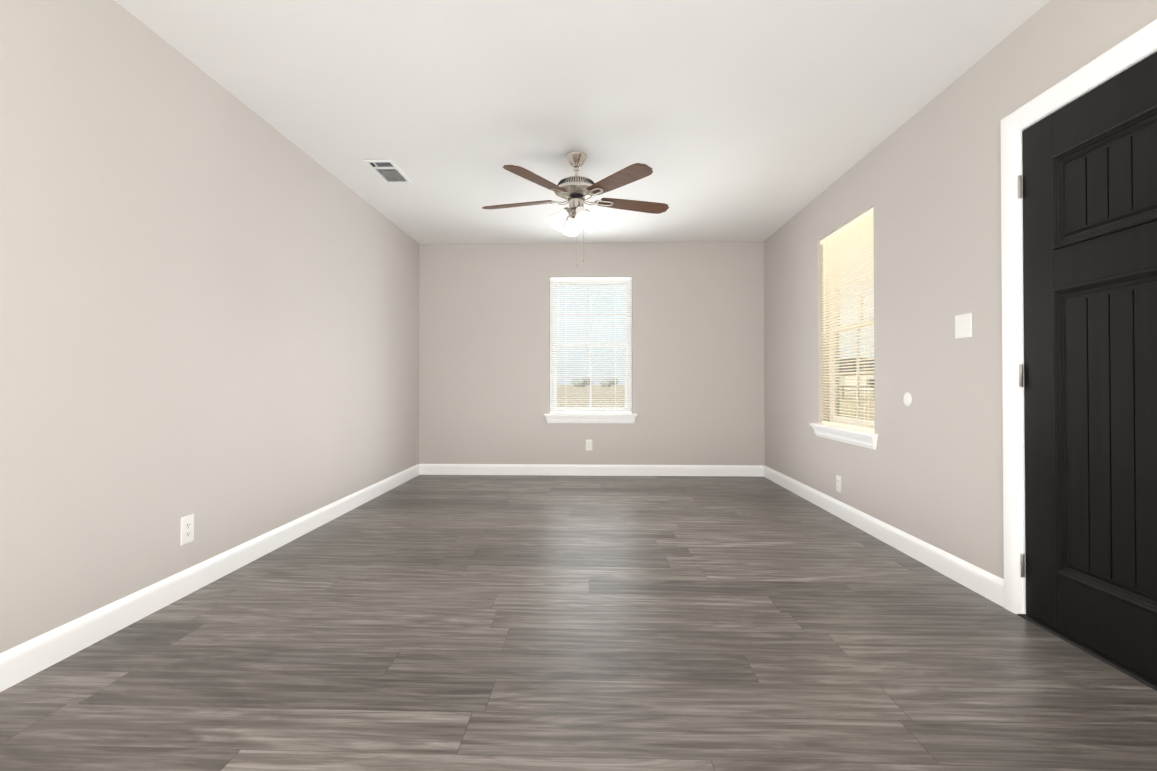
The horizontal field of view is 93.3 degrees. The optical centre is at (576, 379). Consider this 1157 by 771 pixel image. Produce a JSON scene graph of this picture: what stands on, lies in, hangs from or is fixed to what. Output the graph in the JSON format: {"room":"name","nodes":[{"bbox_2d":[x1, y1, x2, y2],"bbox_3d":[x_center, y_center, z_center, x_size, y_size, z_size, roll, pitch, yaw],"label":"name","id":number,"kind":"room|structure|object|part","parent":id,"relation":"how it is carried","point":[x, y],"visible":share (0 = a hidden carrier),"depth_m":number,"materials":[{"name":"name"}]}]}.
{"room":"empty living room","nodes":[
{"label":"empty living room","id":0,"kind":"room"},
{"bbox_2d":[0,0,418,652],"bbox_3d":[-1.858,-0.245,2.256,0.150,2.440,7.380,0,-1,2],"label":"wall","id":1,"kind":"structure","parent":0,"point":[208,302],"depth_m":2.34,"materials":[{"name":"beige paint"}]},
{"bbox_2d":[180,514,193,545],"bbox_3d":[-1.771,0.685,2.490,0.008,0.125,0.078,0,-1,2],"label":"electrical outlet","id":2,"kind":"object","parent":1,"relation":"attached to","point":[187,530],"visible":1,"depth_m":2.48,"materials":[{"name":"white plastic"}]},
{"bbox_2d":[0,464,419,691],"bbox_3d":[-1.775,0.919,2.242,0.016,0.113,7.080,0,-1,2],"label":"baseboard","id":3,"kind":"structure","parent":1,"relation":"attached to","point":[25,660],"depth_m":2.30,"materials":[{"name":"white paint"}]},
{"bbox_2d":[0,475,1156,770],"bbox_3d":[0.026,1.035,2.182,3.920,0.120,7.380,0,-1,2],"label":"floor","id":4,"kind":"structure","parent":0,"point":[560,623],"depth_m":1.89,"materials":[{"name":"grey wood"}]},
{"bbox_2d":[1017,614,1156,690],"bbox_3d":[1.846,0.964,1.782,0.075,0.013,0.958,0,-1,2],"label":"threshold","id":5,"kind":"object","parent":4,"relation":"on","point":[1143,679],"visible":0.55,"depth_m":1.93,"materials":[{"name":"brown metal"}]},
{"bbox_2d":[115,0,1049,243],"bbox_3d":[0.026,-1.525,2.206,3.920,0.120,7.380,0,-1,2],"label":"ceiling","id":6,"kind":"structure","parent":0,"point":[741,120],"depth_m":2.76,"materials":[{"name":"white paint"}]},
{"bbox_2d":[363,159,412,183],"bbox_3d":[-1.309,-1.445,3.816,0.197,0.010,0.412,0,-1,2],"label":"ceiling vent","id":7,"kind":"object","parent":6,"relation":"in","point":[387,171],"visible":1,"depth_m":3.79,"materials":[{"name":"white metal"}]},
{"bbox_2d":[482,151,668,266],"bbox_3d":[-0.008,-1.083,3.594,1.275,0.738,1.234,0,-1,2],"label":"ceiling fan","id":8,"kind":"object","parent":6,"relation":"hanging from","point":[576,191],"visible":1,"depth_m":3.48,"materials":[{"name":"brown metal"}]},
{"bbox_2d":[419,241,764,466],"bbox_3d":[0.144,-0.212,5.807,3.920,2.440,0.150,0,-1,2],"label":"wall","id":9,"kind":"structure","parent":0,"point":[697,353],"depth_m":5.73,"materials":[{"name":"beige paint"}]},
{"bbox_2d":[586,440,591,450],"bbox_3d":[0.132,0.692,5.720,0.072,0.115,0.008,0,-1,2],"label":"electrical outlet","id":10,"kind":"object","parent":9,"relation":"attached to","point":[588,445],"visible":1,"depth_m":5.72,"materials":[{"name":"white plastic"}]},
{"bbox_2d":[544,413,636,422],"bbox_3d":[0.150,0.412,5.742,0.963,0.100,0.138,0,-1,2],"label":"window sill","id":11,"kind":"structure","parent":9,"relation":"attached to","point":[590,417],"depth_m":5.70,"materials":[{"name":"white paint"}]},
{"bbox_2d":[550,280,631,411],"bbox_3d":[0.153,-0.356,5.850,0.873,1.440,0.065,0,-1,2],"label":"window","id":12,"kind":"structure","parent":9,"relation":"in","point":[553,389],"depth_m":5.83,"materials":[{"name":"white plastic"}]},
{"bbox_2d":[550,277,631,412],"bbox_3d":[0.150,-0.358,5.764,0.861,1.433,0.054,0,-1,2],"label":"window blind","id":13,"kind":"object","parent":12,"relation":"attached to","point":[624,281],"visible":0.96,"depth_m":5.77,"materials":[{"name":"white plastic"}]},
{"bbox_2d":[420,464,763,476],"bbox_3d":[0.156,0.951,5.713,3.590,0.113,0.016,0,-1,2],"label":"baseboard","id":14,"kind":"structure","parent":9,"relation":"attached to","point":[425,469],"depth_m":5.71,"materials":[{"name":"white paint"}]},
{"bbox_2d":[764,0,1156,578],"bbox_3d":[1.910,0.254,2.127,0.150,3.440,7.380,0,-1,2],"label":"wall","id":15,"kind":"structure","parent":0,"point":[924,182],"depth_m":2.87,"materials":[{"name":"beige paint"}]},
{"bbox_2d":[836,475,840,492],"bbox_3d":[1.890,0.756,3.941,0.008,0.115,0.072,0,-1,2],"label":"electrical outlet","id":16,"kind":"object","parent":15,"relation":"attached to","point":[838,483],"visible":1,"depth_m":3.94,"materials":[{"name":"white plastic"}]},
{"bbox_2d":[810,423,877,449],"bbox_3d":[1.908,0.395,3.870,0.138,0.100,0.949,0,-1,2],"label":"window sill","id":17,"kind":"structure","parent":15,"relation":"attached to","point":[862,438],"depth_m":3.75,"materials":[{"name":"white paint"}]},
{"bbox_2d":[829,241,874,428],"bbox_3d":[2.009,-0.375,3.873,0.065,1.440,0.859,0,-1,2],"label":"window","id":18,"kind":"structure","parent":15,"relation":"in","point":[850,420],"depth_m":4.09,"materials":[{"name":"white plastic"}]},
{"bbox_2d":[820,208,874,431],"bbox_3d":[1.923,-0.375,3.876,0.054,1.433,0.847,0,-1,2],"label":"window blind","id":19,"kind":"object","parent":18,"relation":"attached to","point":[857,230],"visible":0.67,"depth_m":3.85,"materials":[{"name":"beige plastic"}]},
{"bbox_2d":[764,465,1003,606],"bbox_3d":[1.888,0.935,3.986,0.016,0.113,3.295,0,-1,2],"label":"baseboard","id":20,"kind":"structure","parent":15,"relation":"attached to","point":[980,581],"depth_m":3.05,"materials":[{"name":"white paint"}]},
{"bbox_2d":[903,392,911,406],"bbox_3d":[1.862,0.115,3.075,0.008,0.082,0.082,0,-1,2],"label":"wall plate","id":21,"kind":"object","parent":15,"relation":"attached to","point":[908,401],"visible":1,"depth_m":3.07,"materials":[{"name":"white plastic"}]},
{"bbox_2d":[955,312,971,338],"bbox_3d":[1.847,-0.254,2.611,0.007,0.115,0.115,0,-1,2],"label":"switch plate","id":22,"kind":"object","parent":15,"relation":"attached to","point":[963,325],"visible":1,"depth_m":2.60,"materials":[{"name":"white plastic"}]},
{"bbox_2d":[1000,19,1156,613],"bbox_3d":[1.890,-0.076,1.790,0.168,2.095,1.112,0,-1,2],"label":"door frame","id":23,"kind":"structure","parent":15,"relation":"attached to","point":[1131,49],"depth_m":2.27,"materials":[{"name":"white paint"}]},
{"bbox_2d":[1018,52,1156,681],"bbox_3d":[1.841,-0.037,1.796,0.061,1.984,0.924,0,-1,2],"label":"door","id":24,"kind":"structure","parent":15,"relation":"in","point":[1090,267],"depth_m":1.93,"materials":[{"name":"black wood"}]},
{"bbox_3d":[1.833,-0.015,2.252,0.014,1.654,0.014,0,-1,2],"label":"door hinge","id":25,"kind":"part","parent":24,"relation":"part of","materials":[{"name":"silver metal"}]},
{"label":"outside","id":26,"kind":"structure","parent":0,"visible":0},
{"bbox_2d":[557,385,873,419],"bbox_3d":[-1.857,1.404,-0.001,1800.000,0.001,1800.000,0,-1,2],"label":"ground","id":27,"kind":"structure","parent":26,"point":[582,393],"depth_m":62.34,"materials":[{"name":"dry soil"},{"name":"sand"}]},
{"bbox_2d":[572,379,617,386],"bbox_3d":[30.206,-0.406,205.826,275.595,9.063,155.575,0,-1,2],"label":"tree","id":28,"kind":"object","parent":27,"relation":"on","point":[583,383],"depth_m":239.65,"materials":[{"name":"green plant"}]},
{"bbox_2d":[839,386,873,398],"bbox_3d":[26.009,1.260,54.679,0.120,1.300,51.120,0,-1,2],"label":"fence","id":29,"kind":"object","parent":27,"relation":"on","point":[853,390],"depth_m":51.28,"materials":[{"name":"grey wood"}]},
{"bbox_2d":[839,358,873,392],"bbox_3d":[51.261,-0.698,94.333,15.000,5.950,11.200,0,-1,2],"label":"house","id":30,"kind":"structure","parent":27,"relation":"on","point":[855,374],"depth_m":89.55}
]}

